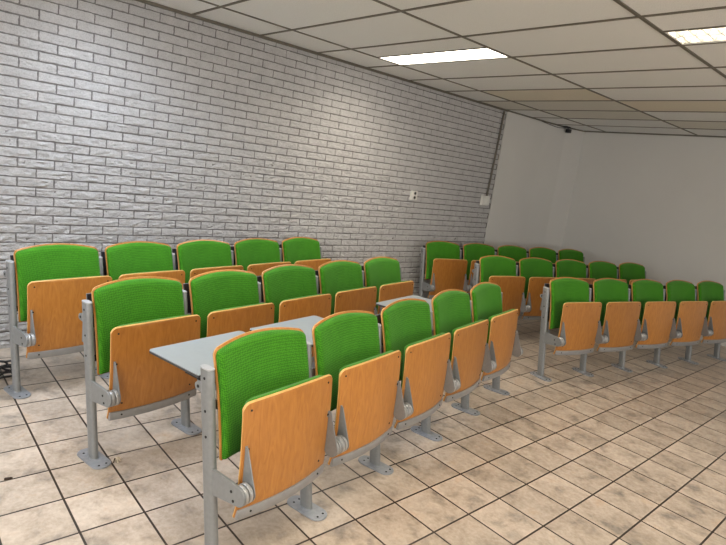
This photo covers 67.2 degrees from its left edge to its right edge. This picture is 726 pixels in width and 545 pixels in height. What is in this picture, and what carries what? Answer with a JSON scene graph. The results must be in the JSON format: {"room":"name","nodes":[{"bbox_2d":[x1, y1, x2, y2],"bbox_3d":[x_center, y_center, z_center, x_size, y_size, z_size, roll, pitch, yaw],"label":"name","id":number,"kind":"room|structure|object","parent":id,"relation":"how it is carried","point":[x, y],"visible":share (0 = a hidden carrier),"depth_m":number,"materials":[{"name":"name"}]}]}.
{"room":"lecture hall","nodes":[
{"label":"lecture hall","id":0,"kind":"room"},
{"bbox_2d":[0,0,506,347],"bbox_3d":[-1.741,-0.738,4.244,9.094,2.544,0.131,-2,14,-42],"label":"wall","id":1,"kind":"structure","parent":0,"point":[121,121],"depth_m":4.49,"materials":[{"name":"white brick"}]},
{"bbox_2d":[410,190,417,199],"bbox_3d":[0.576,-0.875,6.194,0.090,0.104,0.035,-2,14,-42],"label":"wall socket","id":2,"kind":"object","parent":1,"relation":"attached to","point":[413,194],"visible":1,"depth_m":6.17,"materials":[{"name":"white plastic"}]},
{"bbox_2d":[134,0,725,137],"bbox_3d":[1.648,-1.110,1.782,10.886,0.021,7.723,-2,14,-42],"label":"trim","id":3,"kind":"structure","parent":1,"relation":"attached to","point":[141,1],"depth_m":5.07,"materials":[{"name":"black metal"}]},
{"bbox_2d":[480,195,489,205],"bbox_3d":[1.579,-0.933,7.081,0.152,0.124,0.038,-2,14,-42],"label":"junction box","id":4,"kind":"object","parent":1,"relation":"attached to","point":[484,200],"visible":1,"depth_m":7.05,"materials":[{"name":"white plastic"}]},
{"bbox_2d":[486,111,504,195],"bbox_3d":[1.702,-1.520,7.013,0.088,1.078,0.025,-2,14,-42],"label":"duct","id":5,"kind":"object","parent":1,"relation":"attached to","point":[503,111],"visible":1,"depth_m":7.01,"materials":[{"name":"black metal"}]},
{"bbox_2d":[0,299,725,544],"bbox_3d":[1.315,1.393,2.324,10.985,0.100,7.818,-2,14,-42],"label":"floor","id":6,"kind":"structure","parent":0,"point":[613,456],"depth_m":2.94,"materials":[{"name":"beige ceramic"}]},
{"bbox_2d":[0,360,11,378],"bbox_3d":[-2.291,0.598,3.415,0.228,0.092,0.196,-2,14,-42],"label":"cable coil","id":7,"kind":"object","parent":6,"relation":"on","point":[6,365],"visible":0.74,"depth_m":3.41,"materials":[{"name":"black plastic"}]},
{"bbox_2d":[3,243,111,398],"bbox_3d":[-1.869,0.271,3.380,0.332,0.862,0.589,15,13,35],"label":"seat","id":8,"kind":"object","parent":6,"relation":"on","point":[47,284],"visible":0.84,"depth_m":3.25,"materials":[{"name":"orange wood"}]},
{"bbox_2d":[15,245,100,320],"bbox_3d":[-1.882,0.051,3.399,0.139,0.429,0.488,15,13,35],"label":"backrest cushion","id":9,"kind":"object","parent":8,"relation":"on","point":[35,262],"depth_m":3.33,"materials":[{"name":"green fabric"}]},
{"bbox_2d":[37,276,92,280],"bbox_3d":[-1.793,0.236,3.352,0.078,0.426,0.448,15,13,35],"label":"seat cushion","id":10,"kind":"object","parent":8,"relation":"on","point":[87,278],"depth_m":3.31,"materials":[{"name":"green fabric"}]},
{"bbox_2d":[77,276,200,469],"bbox_3d":[-1.136,0.476,2.817,0.332,0.862,0.589,15,13,35],"label":"seat","id":11,"kind":"object","parent":6,"relation":"on","point":[124,319],"visible":0.91,"depth_m":2.69,"materials":[{"name":"orange wood"}]},
{"bbox_2d":[94,278,184,373],"bbox_3d":[-1.148,0.256,2.837,0.139,0.429,0.488,15,13,35],"label":"backrest cushion","id":12,"kind":"object","parent":11,"relation":"on","point":[126,300],"depth_m":2.77,"materials":[{"name":"green fabric"}]},
{"bbox_2d":[117,315,188,326],"bbox_3d":[-1.059,0.441,2.790,0.078,0.426,0.448,15,13,35],"label":"seat cushion","id":13,"kind":"object","parent":11,"relation":"on","point":[183,320],"depth_m":2.76,"materials":[{"name":"green fabric"}]},
{"bbox_2d":[95,241,184,378],"bbox_3d":[-1.548,0.233,3.808,0.332,0.862,0.609,15,13,35],"label":"seat","id":14,"kind":"object","parent":6,"relation":"on","point":[123,260],"visible":0.26,"depth_m":3.78,"materials":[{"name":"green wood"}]},
{"bbox_2d":[106,242,172,280],"bbox_3d":[-1.555,0.013,3.835,0.139,0.429,0.488,15,13,35],"label":"backrest cushion","id":15,"kind":"object","parent":14,"relation":"on","point":[125,257],"depth_m":3.80,"materials":[{"name":"green fabric"}]},
{"bbox_2d":[172,239,243,282],"bbox_3d":[-1.222,0.195,4.243,0.332,0.862,0.609,15,13,35],"label":"seat","id":16,"kind":"object","parent":6,"relation":"on","point":[194,257],"visible":0.27,"depth_m":4.20,"materials":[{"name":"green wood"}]},
{"bbox_2d":[171,270,274,434],"bbox_3d":[-0.813,0.438,3.248,0.332,0.862,0.609,15,13,35],"label":"seat","id":17,"kind":"object","parent":6,"relation":"on","point":[225,301],"visible":0.38,"depth_m":3.16,"materials":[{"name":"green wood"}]},
{"bbox_2d":[191,271,258,338],"bbox_3d":[-0.819,0.217,3.277,0.139,0.429,0.488,15,13,35],"label":"backrest cushion","id":18,"kind":"object","parent":17,"relation":"on","point":[211,291],"depth_m":3.23,"materials":[{"name":"green fabric"}]},
{"bbox_2d":[212,303,264,311],"bbox_3d":[-0.730,0.402,3.230,0.078,0.426,0.448,15,13,35],"label":"seat cushion","id":19,"kind":"object","parent":17,"relation":"on","point":[260,307],"depth_m":3.19,"materials":[{"name":"green fabric"}]},
{"bbox_2d":[149,327,337,544],"bbox_3d":[-0.535,0.650,2.327,0.693,0.862,0.589,15,13,34],"label":"seat","id":20,"kind":"object","parent":6,"relation":"on","point":[279,418],"visible":1,"depth_m":2.13,"materials":[{"name":"orange wood"}]},
{"bbox_2d":[216,329,308,458],"bbox_3d":[-0.402,0.468,2.248,0.139,0.429,0.488,15,13,34],"label":"backrest cushion","id":21,"kind":"object","parent":20,"relation":"on","point":[250,364],"depth_m":2.16,"materials":[{"name":"green fabric"}]},
{"bbox_2d":[245,375,323,403],"bbox_3d":[-0.312,0.653,2.202,0.078,0.426,0.448,15,13,34],"label":"seat cushion","id":22,"kind":"object","parent":20,"relation":"on","point":[310,390],"depth_m":2.17,"materials":[{"name":"green fabric"}]},
{"bbox_2d":[231,238,290,275],"bbox_3d":[-0.894,0.157,4.679,0.332,0.862,0.609,15,13,35],"label":"seat","id":23,"kind":"object","parent":6,"relation":"on","point":[256,255],"visible":0.21,"depth_m":4.63,"materials":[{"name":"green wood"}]},
{"bbox_2d":[235,239,279,270],"bbox_3d":[-0.901,-0.064,4.706,0.139,0.429,0.488,15,13,35],"label":"backrest cushion","id":24,"kind":"object","parent":23,"relation":"on","point":[248,252],"depth_m":4.67,"materials":[{"name":"green fabric"}]},
{"bbox_2d":[257,264,331,361],"bbox_3d":[-0.485,0.399,3.688,0.332,0.862,0.609,15,13,35],"label":"seat","id":25,"kind":"object","parent":6,"relation":"on","point":[292,288],"visible":0.45,"depth_m":3.63,"materials":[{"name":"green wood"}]},
{"bbox_2d":[263,266,316,322],"bbox_3d":[-0.491,0.178,3.716,0.139,0.429,0.488,15,13,35],"label":"backrest cushion","id":26,"kind":"object","parent":25,"relation":"on","point":[280,283],"depth_m":3.67,"materials":[{"name":"green fabric"}]},
{"bbox_2d":[281,294,322,301],"bbox_3d":[-0.402,0.364,3.669,0.078,0.426,0.448,15,13,35],"label":"seat cushion","id":27,"kind":"object","parent":25,"relation":"on","point":[319,297],"depth_m":3.61,"materials":[{"name":"green fabric"}]},
{"bbox_2d":[279,237,330,269],"bbox_3d":[-0.558,0.117,5.127,0.332,0.862,0.640,15,13,35],"label":"seat","id":28,"kind":"object","parent":6,"relation":"on","point":[306,251],"visible":0.29,"depth_m":5.08,"materials":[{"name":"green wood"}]},
{"bbox_2d":[283,238,320,263],"bbox_3d":[-0.574,-0.102,5.142,0.139,0.429,0.488,15,13,35],"label":"backrest cushion","id":29,"kind":"object","parent":28,"relation":"on","point":[294,249],"depth_m":5.11,"materials":[{"name":"green fabric"}]},
{"bbox_2d":[250,310,405,520],"bbox_3d":[-0.213,0.610,2.766,0.693,0.862,0.609,15,13,34],"label":"seat","id":30,"kind":"object","parent":6,"relation":"on","point":[366,396],"visible":0.86,"depth_m":2.60,"materials":[{"name":"orange wood"}]},
{"bbox_2d":[314,312,379,410],"bbox_3d":[-0.073,0.428,2.695,0.139,0.429,0.488,15,13,34],"label":"backrest cushion","id":31,"kind":"object","parent":30,"relation":"on","point":[341,339],"depth_m":2.64,"materials":[{"name":"green fabric"}]},
{"bbox_2d":[334,350,393,426],"bbox_3d":[0.016,0.613,2.649,0.078,0.426,0.448,15,13,34],"label":"seat cushion","id":32,"kind":"object","parent":30,"relation":"on","point":[367,385],"depth_m":2.58,"materials":[{"name":"green fabric"}]},
{"bbox_2d":[312,260,376,376],"bbox_3d":[-0.156,0.360,4.127,0.332,0.862,0.609,15,13,35],"label":"seat","id":33,"kind":"object","parent":6,"relation":"on","point":[342,279],"visible":0.39,"depth_m":4.07,"materials":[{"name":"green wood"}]},
{"bbox_2d":[320,261,362,314],"bbox_3d":[-0.162,0.140,4.156,0.139,0.429,0.488,15,13,35],"label":"backrest cushion","id":34,"kind":"object","parent":33,"relation":"on","point":[335,276],"depth_m":4.11,"materials":[{"name":"green fabric"}]},
{"bbox_2d":[335,286,371,294],"bbox_3d":[-0.073,0.325,4.109,0.078,0.426,0.448,15,13,35],"label":"seat cushion","id":35,"kind":"object","parent":33,"relation":"on","point":[364,290],"depth_m":4.05,"materials":[{"name":"green fabric"}]},
{"bbox_2d":[361,257,413,313],"bbox_3d":[0.182,0.320,4.580,0.332,0.862,0.644,15,13,35],"label":"seat","id":36,"kind":"object","parent":6,"relation":"on","point":[384,273],"visible":0.38,"depth_m":4.51,"materials":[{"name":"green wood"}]},
{"bbox_2d":[365,258,400,308],"bbox_3d":[0.166,0.101,4.595,0.139,0.429,0.488,15,13,35],"label":"backrest cushion","id":37,"kind":"object","parent":36,"relation":"on","point":[378,271],"depth_m":4.55,"materials":[{"name":"green fabric"}]},
{"bbox_2d":[377,281,405,311],"bbox_3d":[0.255,0.286,4.548,0.078,0.426,0.448,15,13,35],"label":"seat cushion","id":38,"kind":"object","parent":36,"relation":"on","point":[389,291],"depth_m":4.42,"materials":[{"name":"green fabric"}]},
{"bbox_2d":[358,298,454,474],"bbox_3d":[0.259,0.608,3.111,0.332,0.862,0.609,15,13,34],"label":"seat","id":39,"kind":"object","parent":6,"relation":"on","point":[404,325],"visible":0.73,"depth_m":3.04,"materials":[{"name":"orange wood"}]},
{"bbox_2d":[383,300,431,380],"bbox_3d":[0.255,0.387,3.142,0.139,0.429,0.488,15,13,34],"label":"backrest cushion","id":40,"kind":"object","parent":39,"relation":"on","point":[405,322],"depth_m":3.09,"materials":[{"name":"green fabric"}]},
{"bbox_2d":[401,333,445,387],"bbox_3d":[0.344,0.572,3.096,0.078,0.426,0.448,15,13,34],"label":"seat cushion","id":41,"kind":"object","parent":39,"relation":"on","point":[426,358],"depth_m":3.02,"materials":[{"name":"green fabric"}]},
{"bbox_2d":[376,289,491,441],"bbox_3d":[0.444,0.529,3.660,0.693,0.862,0.609,15,13,34],"label":"seat","id":42,"kind":"object","parent":6,"relation":"on","point":[450,309],"visible":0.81,"depth_m":3.50,"materials":[{"name":"orange wood"}]},
{"bbox_2d":[433,291,470,356],"bbox_3d":[0.583,0.347,3.589,0.139,0.429,0.488,15,13,34],"label":"backrest cushion","id":43,"kind":"object","parent":42,"relation":"on","point":[451,309],"depth_m":3.55,"materials":[{"name":"green fabric"}]},
{"bbox_2d":[449,319,483,360],"bbox_3d":[0.672,0.532,3.543,0.078,0.426,0.448,15,13,34],"label":"seat cushion","id":44,"kind":"object","parent":42,"relation":"on","point":[469,338],"depth_m":3.45,"materials":[{"name":"green fabric"}]},
{"bbox_2d":[419,241,467,298],"bbox_3d":[0.915,0.079,6.377,0.589,0.862,0.332,1,12,-31],"label":"seat","id":45,"kind":"object","parent":6,"relation":"on","point":[441,263],"visible":0.85,"depth_m":6.29,"materials":[{"name":"orange wood"}]},
{"bbox_2d":[426,242,459,278],"bbox_3d":[0.935,-0.139,6.412,0.488,0.429,0.139,1,12,-31],"label":"backrest cushion","id":46,"kind":"object","parent":45,"relation":"on","point":[434,250],"depth_m":6.36,"materials":[{"name":"green fabric"}]},
{"bbox_2d":[460,243,494,292],"bbox_3d":[1.390,0.090,6.658,0.609,0.862,0.332,1,12,-31],"label":"seat","id":47,"kind":"object","parent":6,"relation":"on","point":[471,252],"visible":0.38,"depth_m":6.61,"materials":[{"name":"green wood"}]},
{"bbox_2d":[464,244,494,279],"bbox_3d":[1.419,-0.128,6.698,0.488,0.429,0.139,1,12,-31],"label":"backrest cushion","id":48,"kind":"object","parent":47,"relation":"on","point":[471,251],"depth_m":6.65,"materials":[{"name":"green fabric"}]},
{"bbox_2d":[451,282,522,415],"bbox_3d":[0.927,0.526,4.022,0.332,0.862,0.650,15,13,34],"label":"seat","id":49,"kind":"object","parent":6,"relation":"on","point":[503,341],"visible":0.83,"depth_m":3.95,"materials":[{"name":"orange wood"}]},
{"bbox_2d":[472,283,502,321],"bbox_3d":[0.911,0.307,4.036,0.139,0.429,0.488,15,13,34],"label":"backrest cushion","id":50,"kind":"object","parent":49,"relation":"on","point":[486,297],"depth_m":4.01,"materials":[{"name":"green fabric"}]},
{"bbox_2d":[482,309,514,371],"bbox_3d":[1.001,0.492,3.990,0.078,0.426,0.448,15,13,34],"label":"seat cushion","id":51,"kind":"object","parent":49,"relation":"on","point":[502,339],"depth_m":3.93,"materials":[{"name":"green fabric"}]},
{"bbox_2d":[472,255,525,319],"bbox_3d":[1.391,0.272,5.698,0.589,0.862,0.332,2,12,-30],"label":"seat","id":52,"kind":"object","parent":6,"relation":"on","point":[500,270],"visible":0.59,"depth_m":5.66,"materials":[{"name":"orange wood"}]},
{"bbox_2d":[481,256,515,281],"bbox_3d":[1.413,0.053,5.733,0.488,0.429,0.139,2,12,-30],"label":"backrest cushion","id":53,"kind":"object","parent":52,"relation":"on","point":[490,265],"depth_m":5.71,"materials":[{"name":"green fabric"}]},
{"bbox_2d":[495,245,526,261],"bbox_3d":[1.874,0.101,6.944,0.609,0.862,0.332,1,12,-31],"label":"seat","id":54,"kind":"object","parent":6,"relation":"on","point":[516,253],"visible":0.14,"depth_m":6.98,"materials":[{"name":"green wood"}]},
{"bbox_2d":[516,257,557,339],"bbox_3d":[1.870,0.284,5.972,0.609,0.862,0.332,2,12,-30],"label":"seat","id":55,"kind":"object","parent":6,"relation":"on","point":[537,272],"visible":0.62,"depth_m":5.88,"materials":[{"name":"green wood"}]},
{"bbox_2d":[520,258,552,297],"bbox_3d":[1.901,0.067,6.011,0.488,0.429,0.139,2,12,-30],"label":"backrest cushion","id":56,"kind":"object","parent":55,"relation":"on","point":[529,267],"depth_m":5.98,"materials":[{"name":"green fabric"}]},
{"bbox_2d":[520,247,555,313],"bbox_3d":[2.357,0.112,7.230,0.609,0.862,0.332,1,12,-31],"label":"seat","id":57,"kind":"object","parent":6,"relation":"on","point":[538,252],"visible":0.16,"depth_m":7.26,"materials":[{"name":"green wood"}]},
{"bbox_2d":[530,248,555,262],"bbox_3d":[2.387,-0.106,7.269,0.488,0.429,0.139,1,12,-31],"label":"backrest cushion","id":58,"kind":"object","parent":57,"relation":"on","point":[544,253],"depth_m":7.28,"materials":[{"name":"green fabric"}]},
{"bbox_2d":[530,277,601,381],"bbox_3d":[1.810,0.492,4.832,0.589,0.862,0.332,1,12,-30],"label":"seat","id":59,"kind":"object","parent":6,"relation":"on","point":[565,304],"visible":1,"depth_m":4.75,"materials":[{"name":"orange wood"}]},
{"bbox_2d":[550,278,588,328],"bbox_3d":[1.837,0.274,4.870,0.488,0.429,0.139,1,12,-30],"label":"backrest cushion","id":60,"kind":"object","parent":59,"relation":"on","point":[562,290],"depth_m":4.81,"materials":[{"name":"green fabric"}]},
{"bbox_2d":[539,259,595,333],"bbox_3d":[2.358,0.298,6.250,0.609,0.862,0.332,2,12,-30],"label":"seat","id":61,"kind":"object","parent":6,"relation":"on","point":[564,267],"visible":0.21,"depth_m":6.25,"materials":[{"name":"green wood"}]},
{"bbox_2d":[556,260,585,277],"bbox_3d":[2.389,0.080,6.290,0.488,0.429,0.139,2,12,-30],"label":"backrest cushion","id":62,"kind":"object","parent":61,"relation":"on","point":[564,268],"depth_m":6.28,"materials":[{"name":"green fabric"}]},
{"bbox_2d":[556,249,586,264],"bbox_3d":[2.861,0.124,7.527,0.656,0.862,0.332,1,12,-31],"label":"seat","id":63,"kind":"object","parent":6,"relation":"on","point":[572,254],"visible":0.17,"depth_m":7.54,"materials":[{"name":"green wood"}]},
{"bbox_2d":[559,249,583,261],"bbox_3d":[2.870,-0.095,7.555,0.488,0.429,0.139,1,12,-31],"label":"backrest cushion","id":64,"kind":"object","parent":63,"relation":"on","point":[572,254],"depth_m":7.55,"materials":[{"name":"green fabric"}]},
{"bbox_2d":[586,261,626,282],"bbox_3d":[2.847,0.311,6.528,0.609,0.862,0.332,2,12,-30],"label":"seat","id":65,"kind":"object","parent":6,"relation":"on","point":[596,270],"visible":0.22,"depth_m":6.54,"materials":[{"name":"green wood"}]},
{"bbox_2d":[589,262,616,279],"bbox_3d":[2.877,0.093,6.568,0.488,0.429,0.139,2,12,-30],"label":"backrest cushion","id":66,"kind":"object","parent":65,"relation":"on","point":[597,270],"depth_m":6.55,"materials":[{"name":"green fabric"}]},
{"bbox_2d":[572,278,641,376],"bbox_3d":[2.299,0.504,5.117,0.609,0.862,0.332,1,12,-30],"label":"seat","id":67,"kind":"object","parent":6,"relation":"on","point":[619,317],"visible":0.84,"depth_m":5.06,"materials":[{"name":"orange wood"}]},
{"bbox_2d":[594,279,628,325],"bbox_3d":[2.334,0.286,5.160,0.488,0.429,0.139,1,12,-30],"label":"backrest cushion","id":68,"kind":"object","parent":67,"relation":"on","point":[605,290],"depth_m":5.13,"materials":[{"name":"green fabric"}]},
{"bbox_2d":[602,301,636,328],"bbox_3d":[2.382,0.472,5.075,0.448,0.426,0.078,1,12,-30],"label":"seat cushion","id":69,"kind":"object","parent":67,"relation":"on","point":[618,314],"depth_m":5.00,"materials":[{"name":"green fabric"}]},
{"bbox_2d":[617,262,646,325],"bbox_3d":[3.355,0.324,6.818,0.656,0.862,0.332,2,12,-30],"label":"seat","id":70,"kind":"object","parent":6,"relation":"on","point":[629,271],"visible":0.2,"depth_m":6.81,"materials":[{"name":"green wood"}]},
{"bbox_2d":[620,263,644,284],"bbox_3d":[3.365,0.106,6.846,0.488,0.429,0.139,2,12,-30],"label":"backrest cushion","id":71,"kind":"object","parent":70,"relation":"on","point":[628,271],"depth_m":6.83,"materials":[{"name":"green fabric"}]},
{"bbox_2d":[611,279,676,371],"bbox_3d":[2.796,0.516,5.407,0.609,0.862,0.332,1,12,-30],"label":"seat","id":72,"kind":"object","parent":6,"relation":"on","point":[656,317],"visible":0.89,"depth_m":5.34,"materials":[{"name":"orange wood"}]},
{"bbox_2d":[633,280,663,323],"bbox_3d":[2.832,0.298,5.451,0.488,0.429,0.139,1,12,-30],"label":"backrest cushion","id":73,"kind":"object","parent":72,"relation":"on","point":[644,291],"depth_m":5.42,"materials":[{"name":"green fabric"}]},
{"bbox_2d":[646,280,707,367],"bbox_3d":[3.294,0.528,5.697,0.609,0.862,0.332,1,12,-30],"label":"seat","id":74,"kind":"object","parent":6,"relation":"on","point":[690,314],"visible":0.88,"depth_m":5.63,"materials":[{"name":"orange wood"}]},
{"bbox_2d":[667,281,694,321],"bbox_3d":[3.329,0.310,5.741,0.488,0.429,0.139,1,12,-30],"label":"backrest cushion","id":75,"kind":"object","parent":74,"relation":"on","point":[677,291],"depth_m":5.72,"materials":[{"name":"green fabric"}]},
{"bbox_2d":[678,280,725,364],"bbox_3d":[3.818,0.541,6.003,0.670,0.862,0.332,1,12,-30],"label":"seat","id":76,"kind":"object","parent":6,"relation":"on","point":[712,292],"visible":0.82,"depth_m":5.91,"materials":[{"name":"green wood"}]},
{"bbox_2d":[698,281,723,317],"bbox_3d":[3.827,0.322,6.031,0.488,0.429,0.139,1,12,-30],"label":"backrest cushion","id":77,"kind":"object","parent":76,"relation":"on","point":[708,291],"depth_m":6.01,"materials":[{"name":"green fabric"}]},
{"bbox_2d":[707,300,725,320],"bbox_3d":[3.875,0.509,5.946,0.448,0.426,0.078,1,12,-30],"label":"seat cushion","id":78,"kind":"object","parent":76,"relation":"on","point":[717,309],"depth_m":5.84,"materials":[{"name":"green fabric"}]},
{"bbox_2d":[147,0,725,135],"bbox_3d":[1.655,-1.201,1.770,11.085,0.160,7.938,-2,14,-42],"label":"ceiling","id":79,"kind":"structure","parent":0,"point":[471,17],"depth_m":3.95,"materials":[{"name":"tile"}]},
{"bbox_2d":[381,48,506,64],"bbox_3d":[0.632,-1.808,4.484,0.292,0.084,1.176,-2,14,-42],"label":"ceiling light","id":80,"kind":"object","parent":79,"relation":"attached to","point":[475,54],"visible":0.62,"depth_m":4.46,"materials":[{"name":"white plastic"}]},
{"bbox_2d":[191,0,725,136],"bbox_3d":[1.650,-1.120,1.777,10.885,0.010,7.718,-2,14,-42],"label":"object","id":81,"kind":"structure","parent":79,"relation":"attached to","point":[637,15],"depth_m":4.06,"materials":[{"name":"black metal"}]},
{"bbox_2d":[563,126,571,132],"bbox_3d":[2.927,-2.049,7.835,0.120,0.083,0.090,-2,14,-42],"label":"security camera","id":82,"kind":"object","parent":79,"relation":"attached to","point":[568,130],"visible":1,"depth_m":7.81,"materials":[{"name":"black plastic"}]},
{"bbox_2d":[665,27,725,44],"bbox_3d":[2.199,-1.270,2.749,0.292,0.084,1.176,-2,14,-42],"label":"ceiling light","id":83,"kind":"object","parent":79,"relation":"attached to","point":[712,35],"visible":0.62,"depth_m":3.12,"materials":[{"name":"white plastic"}]},
{"bbox_2d":[484,112,584,252],"bbox_3d":[2.363,-0.861,7.817,1.795,2.543,0.268,-2,14,-42],"label":"wall","id":84,"kind":"structure","parent":0,"point":[537,166],"depth_m":7.72,"materials":[{"name":"white paint"}]},
{"bbox_2d":[561,132,725,346],"bbox_3d":[5.574,-0.024,5.675,0.100,2.543,7.938,-2,14,-42],"label":"wall","id":85,"kind":"structure","parent":0,"point":[657,203],"depth_m":7.40,"materials":[{"name":"white paint"}]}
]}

